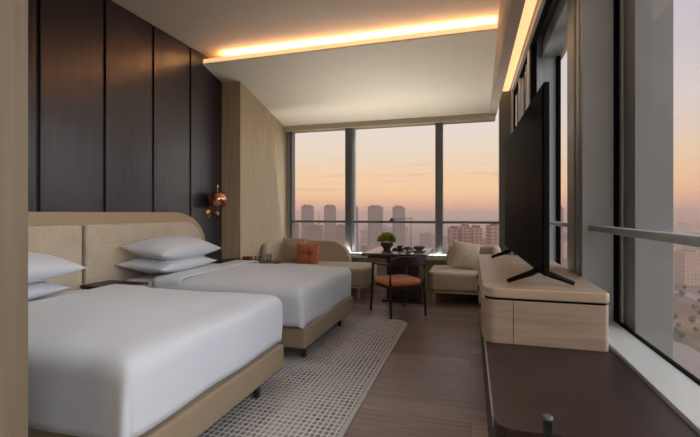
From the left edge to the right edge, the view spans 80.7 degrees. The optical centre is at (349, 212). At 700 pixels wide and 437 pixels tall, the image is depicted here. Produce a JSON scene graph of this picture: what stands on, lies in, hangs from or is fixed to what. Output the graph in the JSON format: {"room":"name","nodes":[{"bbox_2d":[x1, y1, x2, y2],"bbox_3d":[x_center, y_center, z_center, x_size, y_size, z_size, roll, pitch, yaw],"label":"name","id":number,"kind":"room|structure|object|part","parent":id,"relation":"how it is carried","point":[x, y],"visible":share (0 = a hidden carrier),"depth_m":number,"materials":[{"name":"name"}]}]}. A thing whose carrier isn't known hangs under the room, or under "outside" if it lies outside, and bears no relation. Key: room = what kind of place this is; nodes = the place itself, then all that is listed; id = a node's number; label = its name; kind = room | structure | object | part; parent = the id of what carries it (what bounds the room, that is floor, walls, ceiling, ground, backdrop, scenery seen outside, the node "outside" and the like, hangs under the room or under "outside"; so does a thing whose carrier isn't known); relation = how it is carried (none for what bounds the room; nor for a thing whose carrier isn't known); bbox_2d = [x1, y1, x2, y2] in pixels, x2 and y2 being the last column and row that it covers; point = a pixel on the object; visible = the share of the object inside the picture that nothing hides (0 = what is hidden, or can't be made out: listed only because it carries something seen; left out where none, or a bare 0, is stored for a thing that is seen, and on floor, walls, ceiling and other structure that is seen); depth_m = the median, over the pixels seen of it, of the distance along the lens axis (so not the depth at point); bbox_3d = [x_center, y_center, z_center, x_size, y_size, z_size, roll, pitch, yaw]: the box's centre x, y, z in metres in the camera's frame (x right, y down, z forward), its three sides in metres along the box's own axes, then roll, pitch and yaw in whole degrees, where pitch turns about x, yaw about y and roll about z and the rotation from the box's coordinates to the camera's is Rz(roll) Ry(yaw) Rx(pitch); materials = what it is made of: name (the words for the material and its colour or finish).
{"room":"hotel room","nodes":[
{"label":"hotel room","id":0,"kind":"room"},
{"bbox_2d":[0,0,27,436],"bbox_3d":[-2.134,-0.435,1.598,2.203,3.470,0.140,0,0,16],"label":"wall","id":1,"kind":"structure","parent":0,"point":[13,13],"depth_m":1.31,"materials":[{"name":"brown wood"}]},
{"bbox_2d":[28,0,221,263],"bbox_3d":[-2.869,-0.500,3.205,0.126,3.600,9.730,0,0,16],"label":"wall","id":2,"kind":"structure","parent":0,"point":[124,115],"depth_m":4.35,"materials":[{"name":"wood"}]},
{"bbox_3d":[-2.804,-0.458,3.249,0.026,3.515,0.634,0,0,16],"label":"wall panel","id":3,"kind":"part","parent":2,"relation":"part of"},
{"bbox_3d":[-2.615,-0.458,3.892,0.026,3.515,0.634,0,0,16],"label":"wall panel","id":4,"kind":"part","parent":2,"relation":"part of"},
{"bbox_2d":[28,212,204,294],"bbox_3d":[-2.572,0.545,3.717,0.155,1.110,4.080,0,0,16],"label":"headboard","id":5,"kind":"object","parent":2,"relation":"attached to","point":[91,240],"visible":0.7,"depth_m":3.96,"materials":[{"name":"fabric"}]},
{"bbox_3d":[-2.772,0.555,2.877,0.065,0.890,1.955,0,0,16],"label":"cushion panel","id":6,"kind":"part","parent":5,"relation":"part of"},
{"bbox_3d":[-2.245,0.555,4.669,0.065,0.890,1.710,0,0,16],"label":"cushion panel","id":7,"kind":"part","parent":5,"relation":"part of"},
{"bbox_3d":[-2.425,-0.458,4.534,0.026,3.515,0.634,0,0,16],"label":"wall panel","id":8,"kind":"part","parent":2,"relation":"part of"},
{"bbox_3d":[-2.236,-0.458,5.177,0.026,3.515,0.634,0,0,16],"label":"wall panel","id":9,"kind":"part","parent":2,"relation":"part of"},
{"bbox_3d":[-2.037,-0.458,5.853,0.026,3.515,0.704,0,0,16],"label":"wall panel","id":10,"kind":"part","parent":2,"relation":"part of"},
{"bbox_2d":[205,185,226,219],"bbox_3d":[-1.885,-0.150,5.829,0.280,0.500,0.260,0,0,16],"label":"wall lamp","id":11,"kind":"object","parent":2,"relation":"attached to","point":[217,199],"visible":1,"depth_m":5.74,"materials":[{"name":"gold metal"}]},
{"bbox_3d":[-2.009,0.000,5.866,0.022,0.130,0.130,0,0,16],"label":"wall plate","id":12,"kind":"part","parent":11,"relation":"part of","materials":[{"name":"gold metal"}]},
{"bbox_3d":[-1.875,-0.193,5.827,0.260,0.215,0.260,0,0,16],"label":"lamp shade","id":13,"kind":"part","parent":11,"relation":"part of","materials":[{"name":"orange metal"}]},
{"bbox_2d":[222,82,286,258],"bbox_3d":[-1.541,-0.430,7.000,0.330,3.460,1.740,0,0,16],"label":"wall","id":14,"kind":"structure","parent":2,"relation":"attached to","point":[254,141],"depth_m":6.40,"materials":[{"name":"brown wood"}]},
{"bbox_2d":[203,23,497,125],"bbox_3d":[0.098,-1.850,6.205,3.885,0.580,2.100,0,0,16],"label":"ceiling","id":15,"kind":"structure","parent":2,"relation":"attached to","point":[447,74],"depth_m":5.85,"materials":[{"name":"paint"}]},
{"bbox_2d":[284,113,495,132],"bbox_3d":[0.584,-1.565,7.156,3.660,0.130,0.240,0,0,16],"label":"trim","id":16,"kind":"structure","parent":2,"relation":"attached to","point":[485,117],"depth_m":7.03,"materials":[{"name":"paint"}]},
{"bbox_2d":[111,0,499,57],"bbox_3d":[-0.999,-2.257,2.655,3.985,0.085,9.730,0,0,16],"label":"ceiling","id":17,"kind":"structure","parent":0,"point":[212,28],"depth_m":4.69,"materials":[{"name":"paint"}]},
{"bbox_2d":[203,23,496,62],"bbox_3d":[-0.177,-2.118,5.236,3.863,0.065,0.095,0,0,16],"label":"light","id":18,"kind":"object","parent":17,"relation":"attached to","point":[488,26],"visible":1,"depth_m":5.11,"materials":[{"name":"yellow"}]},
{"bbox_2d":[490,0,525,113],"bbox_3d":[0.947,-1.935,2.030,0.100,0.730,9.630,0,0,16],"label":"trim","id":19,"kind":"structure","parent":17,"relation":"attached to","point":[510,12],"depth_m":4.05,"materials":[{"name":"paint"}]},
{"bbox_2d":[352,258,446,289],"bbox_3d":[0.740,1.040,7.173,3.950,0.520,0.120,0,0,16],"label":"wall","id":20,"kind":"structure","parent":0,"point":[381,270],"depth_m":7.15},
{"bbox_2d":[287,122,498,254],"bbox_3d":[0.628,-0.385,7.180,3.730,2.270,0.170,0,0,16],"label":"window","id":21,"kind":"structure","parent":20,"relation":"in","point":[350,221],"depth_m":7.29,"materials":[{"name":"silver metal"}]},
{"bbox_3d":[-0.567,0.155,7.495,1.040,0.040,0.040,0,0,16],"label":"guard rail","id":22,"kind":"part","parent":21,"relation":"part of","materials":[{"name":"metal"}]},
{"bbox_3d":[0.752,0.155,7.107,1.430,0.040,0.040,0,0,16],"label":"guard rail","id":23,"kind":"part","parent":21,"relation":"part of","materials":[{"name":"metal"}]},
{"bbox_3d":[1.975,0.155,6.747,0.900,0.040,0.040,0,0,16],"label":"guard rail","id":24,"kind":"part","parent":21,"relation":"part of","materials":[{"name":"metal"}]},
{"bbox_2d":[351,256,446,260],"bbox_3d":[0.710,0.765,7.140,3.910,0.030,0.240,0,0,16],"label":"trim","id":25,"kind":"structure","parent":20,"relation":"on","point":[351,256],"depth_m":7.05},
{"bbox_2d":[350,252,362,255],"bbox_3d":[0.120,0.715,7.214,0.217,0.058,0.052,0,0,16],"label":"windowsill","id":26,"kind":"structure","parent":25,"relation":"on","point":[352,253],"depth_m":7.21,"materials":[{"name":"stone"}]},
{"bbox_2d":[426,254,446,258],"bbox_3d":[1.434,0.717,6.828,0.324,0.065,0.052,0,0,16],"label":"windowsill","id":27,"kind":"structure","parent":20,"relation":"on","point":[428,256],"depth_m":6.81,"materials":[{"name":"stone"}]},
{"bbox_2d":[499,89,510,254],"bbox_3d":[2.490,-0.330,6.637,0.170,3.260,0.180,0,0,16],"label":"trim","id":28,"kind":"structure","parent":20,"relation":"attached to","point":[505,101],"depth_m":6.56,"materials":[{"name":"metal"}]},
{"bbox_2d":[511,0,552,254],"bbox_3d":[1.256,-0.335,1.965,0.100,3.270,9.680,0,0,16],"label":"window","id":29,"kind":"structure","parent":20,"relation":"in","point":[529,54],"depth_m":4.64,"materials":[{"name":"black metal"}]},
{"bbox_3d":[1.220,-1.930,1.950,0.040,0.080,9.630,0,0,16],"label":"head rail","id":30,"kind":"part","parent":29,"relation":"part of","materials":[{"name":"black metal"}]},
{"bbox_2d":[343,287,487,436],"bbox_3d":[-0.605,1.360,2.513,4.820,0.120,9.880,0,0,16],"label":"floor","id":31,"kind":"structure","parent":0,"point":[431,383],"depth_m":3.30,"materials":[{"name":"wood"}]},
{"bbox_2d":[80,280,148,288],"bbox_3d":[-2.191,0.980,3.845,0.476,0.640,0.320,0,0,16],"label":"nightstand","id":32,"kind":"object","parent":31,"relation":"on","point":[108,282],"visible":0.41,"depth_m":3.86,"materials":[{"name":"brown wood"}]},
{"bbox_2d":[28,343,283,436],"bbox_3d":[-1.679,1.018,2.725,2.040,0.565,1.440,0,0,16],"label":"bed","id":33,"kind":"object","parent":31,"relation":"on","point":[204,410],"visible":0.25,"depth_m":2.31,"materials":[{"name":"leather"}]},
{"bbox_2d":[28,289,87,301],"bbox_3d":[-2.322,0.762,2.913,0.501,0.257,1.485,0,0,16],"label":"sheet","id":34,"kind":"object","parent":33,"relation":"on","point":[72,291],"visible":0.2,"depth_m":3.27,"materials":[{"name":"fabric"}]},
{"bbox_2d":[28,281,71,300],"bbox_3d":[-2.520,0.545,2.701,0.591,0.241,1.020,0,0,16],"label":"pillow","id":35,"kind":"object","parent":34,"relation":"on","point":[39,289],"visible":0.27,"depth_m":2.94,"materials":[{"name":"fabric"}]},
{"bbox_2d":[28,252,86,283],"bbox_3d":[-2.415,0.384,2.775,0.568,0.310,1.000,0,0,16],"label":"pillow","id":36,"kind":"object","parent":35,"relation":"on","point":[41,266],"visible":0.6,"depth_m":2.94,"materials":[{"name":"fabric"}]},
{"bbox_2d":[28,287,282,436],"bbox_3d":[-1.455,0.781,2.659,1.551,0.411,1.507,0,0,16],"label":"duvet","id":37,"kind":"object","parent":33,"relation":"on","point":[121,362],"visible":0.92,"depth_m":2.04,"materials":[{"name":"white fabric"}]},
{"bbox_2d":[51,284,145,297],"bbox_3d":[-2.058,0.734,2.837,0.310,0.272,1.478,0,0,16],"label":"duvet","id":38,"kind":"object","parent":37,"relation":"on","point":[113,286],"visible":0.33,"depth_m":3.29,"materials":[{"name":"white fabric"}]},
{"bbox_3d":[-0.653,1.235,2.882,0.040,0.130,0.040,0,0,16],"label":"leg","id":39,"kind":"part","parent":33,"relation":"part of","materials":[{"name":"brown wood"}]},
{"bbox_2d":[216,258,281,263],"bbox_3d":[-1.424,0.985,5.803,0.890,0.630,0.390,0,0,16],"label":"side table","id":40,"kind":"object","parent":31,"relation":"on","point":[228,259],"visible":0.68,"depth_m":5.76,"materials":[{"name":"brown wood"}]},
{"bbox_2d":[242,256,252,259],"bbox_3d":[-1.436,0.640,5.781,0.120,0.060,0.080,0,0,16],"label":"box","id":41,"kind":"object","parent":40,"relation":"on","point":[243,257],"visible":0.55,"depth_m":5.75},
{"bbox_2d":[198,316,406,436],"bbox_3d":[-0.586,1.293,3.347,1.585,0.014,3.790,0,0,16],"label":"area rug","id":42,"kind":"object","parent":31,"relation":"on","point":[320,393],"visible":0.57,"depth_m":3.04,"materials":[{"name":"carpet"}]},
{"bbox_2d":[278,296,352,356],"bbox_3d":[-1.151,1.018,4.519,2.040,0.565,1.480,0,0,16],"label":"bed","id":43,"kind":"object","parent":31,"relation":"on","point":[292,337],"visible":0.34,"depth_m":3.73,"materials":[{"name":"leather"}]},
{"bbox_2d":[125,263,218,287],"bbox_3d":[-1.794,0.763,4.710,0.502,0.255,1.525,0,0,16],"label":"sheet","id":44,"kind":"object","parent":43,"relation":"on","point":[148,278],"visible":0.14,"depth_m":4.14,"materials":[{"name":"fabric"}]},
{"bbox_2d":[116,256,216,273],"bbox_3d":[-1.943,0.535,4.450,0.591,0.240,0.900,0,0,16],"label":"pillow","id":45,"kind":"object","parent":44,"relation":"on","point":[142,264],"visible":0.65,"depth_m":4.13,"materials":[{"name":"fabric"}]},
{"bbox_2d":[119,236,220,259],"bbox_3d":[-1.909,0.379,4.492,0.570,0.327,0.980,0,0,16],"label":"pillow","id":46,"kind":"object","parent":45,"relation":"on","point":[165,247],"visible":0.9,"depth_m":4.21,"materials":[{"name":"fabric"}]},
{"bbox_2d":[153,263,350,328],"bbox_3d":[-0.927,0.798,4.452,1.551,0.389,1.545,0,0,16],"label":"duvet","id":47,"kind":"object","parent":43,"relation":"on","point":[299,288],"visible":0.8,"depth_m":3.89,"materials":[{"name":"white fabric"}]},
{"bbox_2d":[152,260,258,287],"bbox_3d":[-1.530,0.733,4.631,0.310,0.275,1.522,0,0,16],"label":"duvet","id":48,"kind":"object","parent":47,"relation":"on","point":[172,279],"visible":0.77,"depth_m":4.13,"materials":[{"name":"white fabric"}]},
{"bbox_3d":[-0.413,1.235,3.697,0.040,0.130,0.040,0,0,16],"label":"leg","id":49,"kind":"part","parent":43,"relation":"part of","materials":[{"name":"brown wood"}]},
{"bbox_3d":[-1.161,0.863,4.522,2.000,0.255,1.440,0,0,16],"label":"mattress","id":50,"kind":"part","parent":43,"relation":"part of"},
{"bbox_2d":[261,239,376,298],"bbox_3d":[-0.486,0.885,6.830,1.750,0.830,0.970,0,0,16],"label":"sofa","id":51,"kind":"object","parent":31,"relation":"on","point":[334,253],"visible":0.34,"depth_m":6.92,"materials":[{"name":"fabric"}]},
{"bbox_2d":[282,238,306,261],"bbox_3d":[-0.947,0.635,7.055,0.420,0.451,0.239,0,0,2],"label":"throw cushion","id":52,"kind":"object","parent":51,"relation":"on","point":[290,244],"visible":0.62,"depth_m":7.01,"materials":[{"name":"fabric"}]},
{"bbox_2d":[296,242,319,263],"bbox_3d":[-0.699,0.690,6.834,0.400,0.428,0.226,0,0,8],"label":"throw cushion","id":53,"kind":"object","parent":51,"relation":"on","point":[307,253],"visible":0.91,"depth_m":6.80,"materials":[{"name":"fabric"}]},
{"bbox_3d":[-0.500,0.968,6.782,1.750,0.265,0.870,0,0,16],"label":"seat","id":54,"kind":"part","parent":51,"relation":"part of","materials":[{"name":"fabric"}]},
{"bbox_3d":[-0.595,0.760,7.295,1.280,0.580,0.140,0,0,16],"label":"backrest","id":55,"kind":"part","parent":51,"relation":"part of","materials":[{"name":"fabric"}]},
{"bbox_3d":[0.133,1.218,6.226,0.040,0.165,0.040,0,0,16],"label":"leg","id":56,"kind":"part","parent":51,"relation":"part of","materials":[{"name":"wood"}]},
{"bbox_2d":[361,247,433,303],"bbox_3d":[0.714,0.917,5.898,0.860,0.765,1.080,0,0,16],"label":"dining table","id":57,"kind":"object","parent":31,"relation":"on","point":[413,295],"visible":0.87,"depth_m":5.98,"materials":[{"name":"brown wood"}]},
{"bbox_2d":[380,242,393,249],"bbox_3d":[0.542,0.485,6.039,0.200,0.100,0.200,0,0,16],"label":"plant pot","id":58,"kind":"object","parent":57,"relation":"on","point":[385,245],"depth_m":5.98,"materials":[{"name":"ceramic"}]},
{"bbox_2d":[377,231,397,249],"bbox_3d":[0.541,0.395,6.041,0.329,0.280,0.305,0,0,16],"label":"potted plant","id":59,"kind":"object","parent":57,"relation":"on","point":[390,238],"visible":1,"depth_m":5.98,"materials":[{"name":"green plant"}]},
{"bbox_3d":[0.810,1.285,6.152,0.600,0.030,0.420,0,0,16],"label":"plate","id":60,"kind":"part","parent":57,"relation":"part of","materials":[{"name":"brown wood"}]},
{"bbox_2d":[412,246,426,251],"bbox_3d":[0.971,0.502,5.801,0.220,0.065,0.220,0,0,16],"label":"serving bowl","id":61,"kind":"object","parent":57,"relation":"on","point":[416,248],"visible":0.98,"depth_m":5.76,"materials":[{"name":"ceramic"}]},
{"bbox_2d":[370,256,426,318],"bbox_3d":[0.631,0.918,5.347,0.614,0.766,0.591,0,0,-23],"label":"armchair","id":62,"kind":"object","parent":31,"relation":"on","point":[404,281],"visible":1,"depth_m":5.18,"materials":[{"name":"orange leather"}]},
{"bbox_3d":[0.301,0.979,5.470,0.048,0.644,0.101,0,0,-15],"label":"leg","id":63,"kind":"part","parent":62,"relation":"part of","materials":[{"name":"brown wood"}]},
{"bbox_3d":[0.383,0.640,5.242,0.072,0.045,0.469,0,0,-26],"label":"arm","id":64,"kind":"part","parent":62,"relation":"part of","materials":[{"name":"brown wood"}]},
{"bbox_3d":[0.499,0.928,5.039,0.047,0.745,0.065,0,0,-23],"label":"leg","id":65,"kind":"part","parent":62,"relation":"part of","materials":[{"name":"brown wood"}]},
{"bbox_3d":[0.619,0.877,5.377,0.500,0.075,0.500,0,0,-23],"label":"seat","id":66,"kind":"part","parent":62,"relation":"part of","materials":[{"name":"orange leather"}]},
{"bbox_3d":[0.622,0.930,5.367,0.440,0.040,0.460,0,0,-23],"label":"seat frame","id":67,"kind":"part","parent":62,"relation":"part of","materials":[{"name":"brown wood"}]},
{"bbox_3d":[0.768,0.979,5.671,0.048,0.644,0.101,0,0,-31],"label":"leg","id":68,"kind":"part","parent":62,"relation":"part of","materials":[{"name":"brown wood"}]},
{"bbox_3d":[0.734,0.600,5.109,0.510,0.130,0.072,0,0,-23],"label":"backrest","id":69,"kind":"part","parent":62,"relation":"part of","materials":[{"name":"brown wood"}]},
{"bbox_3d":[0.945,0.928,5.231,0.047,0.745,0.065,0,0,-23],"label":"leg","id":70,"kind":"part","parent":62,"relation":"part of","materials":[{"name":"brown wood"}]},
{"bbox_2d":[428,245,500,303],"bbox_3d":[1.725,0.905,6.179,1.020,0.790,0.970,0,0,16],"label":"sofa","id":71,"kind":"object","parent":31,"relation":"on","point":[441,278],"visible":0.55,"depth_m":5.81,"materials":[{"name":"fabric"}]},
{"bbox_3d":[1.208,1.218,5.910,0.040,0.165,0.040,0,0,16],"label":"leg","id":72,"kind":"part","parent":71,"relation":"part of","materials":[{"name":"wood"}]},
{"bbox_3d":[1.711,0.968,6.131,1.020,0.265,0.870,0,0,16],"label":"seat","id":73,"kind":"part","parent":71,"relation":"part of","materials":[{"name":"fabric"}]},
{"bbox_2d":[450,239,480,269],"bbox_3d":[1.730,0.635,6.163,0.518,0.554,0.363,0,0,2],"label":"throw cushion","id":74,"kind":"object","parent":71,"relation":"on","point":[464,255],"visible":0.96,"depth_m":6.09,"materials":[{"name":"beige fabric"}]},
{"bbox_3d":[1.949,0.780,6.551,0.800,0.540,0.130,0,0,16],"label":"backrest","id":75,"kind":"part","parent":71,"relation":"part of","materials":[{"name":"fabric"}]},
{"bbox_2d":[479,309,699,436],"bbox_3d":[1.437,1.075,3.241,0.754,0.450,3.550,0,0,16],"label":"desk","id":76,"kind":"object","parent":31,"relation":"on","point":[586,393],"visible":0.57,"depth_m":1.92,"materials":[{"name":"brown wood"}]},
{"bbox_2d":[477,254,608,351],"bbox_3d":[1.548,0.670,3.716,0.758,0.360,2.304,0,0,16],"label":"base cabinet","id":77,"kind":"object","parent":76,"relation":"on","point":[538,309],"visible":0.9,"depth_m":2.64,"materials":[{"name":"brown wood"}]},
{"bbox_3d":[1.214,0.708,3.857,0.012,0.260,0.714,0,0,16],"label":"drawer","id":78,"kind":"part","parent":77,"relation":"part of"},
{"bbox_3d":[1.007,0.708,3.157,0.012,0.260,0.714,0,0,16],"label":"drawer","id":79,"kind":"part","parent":77,"relation":"part of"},
{"bbox_2d":[491,82,574,285],"bbox_3d":[1.563,-0.175,3.783,0.432,1.321,2.420,0,0,15],"label":"television","id":80,"kind":"object","parent":77,"relation":"on","point":[527,149],"visible":1,"depth_m":3.03,"materials":[{"name":"black"}]},
{"bbox_3d":[1.629,0.427,4.413,0.233,0.117,0.053,0,0,-3],"label":"stand leg","id":81,"kind":"part","parent":80,"relation":"part of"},
{"bbox_3d":[1.207,0.427,2.859,0.233,0.117,0.053,0,0,-3],"label":"stand leg","id":82,"kind":"part","parent":80,"relation":"part of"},
{"bbox_3d":[1.401,0.427,2.806,0.233,0.117,0.053,0,0,34],"label":"stand leg","id":83,"kind":"part","parent":80,"relation":"part of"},
{"bbox_2d":[516,74,525,124],"bbox_3d":[3.107,-0.650,7.190,0.300,3.300,0.850,0,0,16],"label":"wall","id":84,"kind":"structure","parent":0,"point":[524,77],"depth_m":6.82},
{"bbox_2d":[542,414,552,436],"bbox_3d":[0.701,1.009,1.462,0.270,0.582,0.270,0,0,16],"label":"stand","id":85,"kind":"object","parent":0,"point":[547,418],"visible":1,"depth_m":1.45,"materials":[{"name":"green metal"}]},
{"bbox_3d":[0.701,0.995,1.462,0.030,0.530,0.030,0,0,16],"label":"post","id":86,"kind":"part","parent":85,"relation":"part of","materials":[{"name":"green stone"}]},
{"bbox_2d":[542,0,566,59],"bbox_3d":[1.551,-2.330,1.905,0.700,0.060,9.730,0,0,16],"label":"ceiling","id":87,"kind":"structure","parent":0,"point":[554,2],"depth_m":4.85,"materials":[{"name":"paint"}]},
{"bbox_2d":[510,0,538,88],"bbox_3d":[1.122,-2.130,2.031,0.235,0.340,9.730,0,0,16],"label":"trim","id":88,"kind":"structure","parent":87,"relation":"attached to","point":[537,0],"depth_m":4.64,"materials":[{"name":"paint"}]},
{"bbox_2d":[503,0,536,90],"bbox_3d":[1.098,-1.946,2.027,0.188,0.023,9.510,0,0,16],"label":"linear light","id":89,"kind":"object","parent":88,"relation":"attached to","point":[529,6],"visible":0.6,"depth_m":4.59,"materials":[{"name":"yellow"}]},
{"bbox_3d":[1.399,1.080,1.308,0.255,0.440,8.500,0,0,16],"label":"wall","id":90,"kind":"structure","parent":0,"visible":0},
{"bbox_2d":[526,0,699,385],"bbox_3d":[1.430,-0.350,1.299,0.690,4.300,8.500,0,0,16],"label":"window","id":91,"kind":"structure","parent":90,"relation":"in","point":[621,237],"depth_m":3.15,"materials":[{"name":"grey metal"}]},
{"bbox_3d":[2.306,-0.500,5.180,0.180,3.600,0.040,0,0,16],"label":"return panel","id":92,"kind":"part","parent":91,"relation":"part of","materials":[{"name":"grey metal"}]},
{"bbox_3d":[2.263,0.117,4.447,0.060,0.045,1.470,0,0,16],"label":"guard rail","id":93,"kind":"part","parent":91,"relation":"part of","materials":[{"name":"silver metal"}]},
{"bbox_3d":[1.378,0.117,1.442,0.060,0.045,3.745,0,0,16],"label":"guard rail","id":94,"kind":"part","parent":91,"relation":"part of","materials":[{"name":"grey metal"}]},
{"bbox_2d":[609,320,699,435],"bbox_3d":[1.262,0.846,0.916,0.219,0.028,7.670,0,0,16],"label":"window sill","id":95,"kind":"structure","parent":90,"relation":"on","point":[681,393],"depth_m":2.11,"materials":[{"name":"stone"}]},
{"label":"outside","id":96,"kind":"structure","parent":0,"visible":0},
{"bbox_2d":[295,215,699,352],"bbox_3d":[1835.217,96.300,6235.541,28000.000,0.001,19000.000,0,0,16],"label":"ground","id":97,"kind":"structure","parent":96,"point":[682,307],"depth_m":1619.47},
{"bbox_2d":[295,223,299,238],"bbox_3d":[-95.995,55.796,700.000,18.689,81.009,16.820,0,0,0],"label":"building","id":98,"kind":"structure","parent":97,"relation":"on","point":[297,225],"depth_m":691.61,"materials":[{"name":"concrete"}]},
{"bbox_2d":[301,204,313,237],"bbox_3d":[-92.294,38.866,900.000,25.121,114.868,27.131,0,0,0],"label":"building","id":99,"kind":"structure","parent":97,"relation":"on","point":[307,211],"depth_m":886.53,"materials":[{"name":"concrete"}]},
{"bbox_2d":[305,224,322,239],"bbox_3d":[-53.423,56.427,620.000,25.583,79.747,23.024,0,0,0],"label":"building","id":100,"kind":"structure","parent":97,"relation":"on","point":[312,231],"depth_m":608.56,"materials":[{"name":"concrete"}]},
{"bbox_2d":[324,204,335,239],"bbox_3d":[-43.623,38.763,910.000,25.401,115.074,27.433,0,0,0],"label":"building","id":101,"kind":"structure","parent":97,"relation":"on","point":[329,210],"depth_m":896.32,"materials":[{"name":"concrete"}]},
{"bbox_2d":[336,224,344,244],"bbox_3d":[-13.981,56.694,640.000,15.534,79.213,13.981,0,0,0],"label":"building","id":102,"kind":"structure","parent":97,"relation":"on","point":[340,229],"depth_m":632.96,"materials":[{"name":"concrete"}]},
{"bbox_2d":[356,207,357,251],"bbox_3d":[8.932,39.218,920.000,17.864,114.164,19.293,0,0,0],"label":"building","id":103,"kind":"structure","parent":97,"relation":"on","point":[356,207],"depth_m":911.22,"materials":[{"name":"concrete"}]},
{"bbox_2d":[360,229,367,235],"bbox_3d":[59.959,79.971,1592.845,39.847,32.657,19.004,0,0,41],"label":"block","id":104,"kind":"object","parent":97,"relation":"on","point":[364,232],"visible":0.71,"depth_m":1586.98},
{"bbox_2d":[361,243,377,251],"bbox_3d":[35.856,75.986,750.590,23.020,40.628,27.476,0,0,-19],"label":"block","id":105,"kind":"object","parent":97,"relation":"on","point":[369,246],"visible":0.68,"depth_m":743.26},
{"bbox_2d":[368,205,382,245],"bbox_3d":[55.464,39.364,905.000,31.851,113.873,34.399,0,0,0],"label":"building","id":106,"kind":"structure","parent":97,"relation":"on","point":[375,213],"depth_m":887.83,"materials":[{"name":"concrete"}]},
{"bbox_2d":[392,205,404,246],"bbox_3d":[108.267,39.822,915.000,25.540,112.957,27.583,0,0,0],"label":"building","id":107,"kind":"structure","parent":97,"relation":"on","point":[398,212],"depth_m":901.15,"materials":[{"name":"concrete"}]},
{"bbox_2d":[419,232,433,246],"bbox_3d":[220.711,76.063,1187.296,35.935,40.473,25.395,0,0,24],"label":"block","id":108,"kind":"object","parent":97,"relation":"on","point":[426,239],"visible":0.96,"depth_m":1176.76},
{"bbox_2d":[443,236,447,247],"bbox_3d":[267.503,79.852,1148.433,36.235,32.895,25.139,0,0,-10],"label":"block","id":109,"kind":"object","parent":97,"relation":"on","point":[445,238],"visible":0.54,"depth_m":1134.99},
{"bbox_2d":[448,226,459,248],"bbox_3d":[108.543,54.934,430.000,10.437,82.732,11.272,0,0,0],"label":"building","id":110,"kind":"structure","parent":97,"relation":"on","point":[453,231],"depth_m":425.26,"materials":[{"name":"concrete"}]},
{"bbox_2d":[459,224,470,242],"bbox_3d":[118.886,53.824,425.000,9.800,84.953,10.584,0,0,0],"label":"building","id":111,"kind":"structure","parent":97,"relation":"on","point":[465,230],"depth_m":419.69,"materials":[{"name":"concrete"}]},
{"bbox_2d":[471,225,481,244],"bbox_3d":[134.563,54.558,440.000,10.680,83.484,11.534,0,0,0],"label":"building","id":112,"kind":"structure","parent":97,"relation":"on","point":[476,231],"depth_m":434.28,"materials":[{"name":"concrete"}]},
{"bbox_2d":[486,224,498,245],"bbox_3d":[140.291,52.762,400.000,12.621,87.077,11.359,0,0,0],"label":"building","id":113,"kind":"structure","parent":97,"relation":"on","point":[492,230],"depth_m":394.36,"materials":[{"name":"concrete"}]},
{"bbox_2d":[561,205,562,265],"bbox_3d":[355.097,41.354,700.000,10.194,109.892,11.010,0,0,0],"label":"building","id":114,"kind":"structure","parent":97,"relation":"on","point":[561,205],"depth_m":694.49,"materials":[{"name":"concrete"}]},
{"bbox_2d":[563,241,566,257],"bbox_3d":[450.979,78.063,883.575,31.891,36.474,16.628,0,0,-22],"label":"block","id":115,"kind":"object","parent":97,"relation":"on","point":[564,243],"visible":0.14,"depth_m":877.91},
{"bbox_2d":[563,231,566,241],"bbox_3d":[593.467,74.144,1159.831,36.941,44.312,26.085,0,0,24],"label":"block","id":116,"kind":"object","parent":97,"relation":"on","point":[564,233],"visible":0.18,"depth_m":1144.45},
{"bbox_2d":[674,227,678,232],"bbox_3d":[1510.615,80.069,1914.380,24.917,32.461,25.711,0,0,32],"label":"block","id":117,"kind":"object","parent":97,"relation":"on","point":[676,229],"visible":0.71,"depth_m":1901.69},
{"bbox_2d":[674,244,681,249],"bbox_3d":[830.442,79.767,1053.920,22.338,33.065,18.142,0,0,9],"label":"block","id":118,"kind":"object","parent":97,"relation":"on","point":[676,246],"visible":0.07,"depth_m":1044.84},
{"bbox_2d":[674,225,688,231],"bbox_3d":[1693.047,77.876,2106.844,59.704,36.849,14.466,0,0,11],"label":"block","id":119,"kind":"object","parent":97,"relation":"on","point":[682,228],"visible":0.86,"depth_m":2098.30,"materials":[{"name":"concrete"}]},
{"bbox_2d":[678,330,685,339],"bbox_3d":[252.201,92.949,313.228,5.735,6.702,4.882,0,0,-30],"label":"tree","id":120,"kind":"object","parent":97,"relation":"on","point":[681,334],"visible":1,"depth_m":312.11,"materials":[{"name":"green plant"}]},
{"bbox_2d":[674,249,699,285],"bbox_3d":[459.417,73.296,560.000,32.621,46.009,30.000,0,0,0],"label":"building","id":121,"kind":"structure","parent":97,"relation":"on","point":[686,262],"depth_m":544.98,"materials":[{"name":"concrete"}]},
{"bbox_2d":[682,232,699,234],"bbox_3d":[1194.212,81.833,1437.523,50.496,28.934,25.130,0,0,3],"label":"block","id":122,"kind":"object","parent":97,"relation":"on","point":[693,233],"visible":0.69,"depth_m":1425.69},
{"bbox_2d":[688,316,695,323],"bbox_3d":[296.987,92.985,357.801,5.674,6.630,4.830,0,0,-41],"label":"tree","id":123,"kind":"object","parent":97,"relation":"on","point":[692,319],"visible":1,"depth_m":356.10,"materials":[{"name":"green plant"}]},
{"bbox_2d":[691,303,698,309],"bbox_3d":[341.375,92.984,408.657,4.830,6.632,5.675,0,0,-16],"label":"tree","id":124,"kind":"object","parent":97,"relation":"on","point":[695,306],"visible":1,"depth_m":406.87,"materials":[{"name":"green plant"}]},
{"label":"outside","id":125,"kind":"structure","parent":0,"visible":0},
{"bbox_2d":[674,341,699,378],"bbox_3d":[215.079,95.900,256.030,33.586,0.001,138.628,0,0,16],"label":"road","id":126,"kind":"structure","parent":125,"point":[685,356],"depth_m":271.57,"materials":[{"name":"asphalt"}]},
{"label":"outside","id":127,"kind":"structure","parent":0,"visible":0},
{"bbox_2d":[674,291,699,302],"bbox_3d":[331.372,95.900,371.315,78.329,0.001,301.078,0,0,16],"label":"road","id":128,"kind":"structure","parent":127,"point":[690,295],"depth_m":478.95,"materials":[{"name":"asphalt"}]}
]}

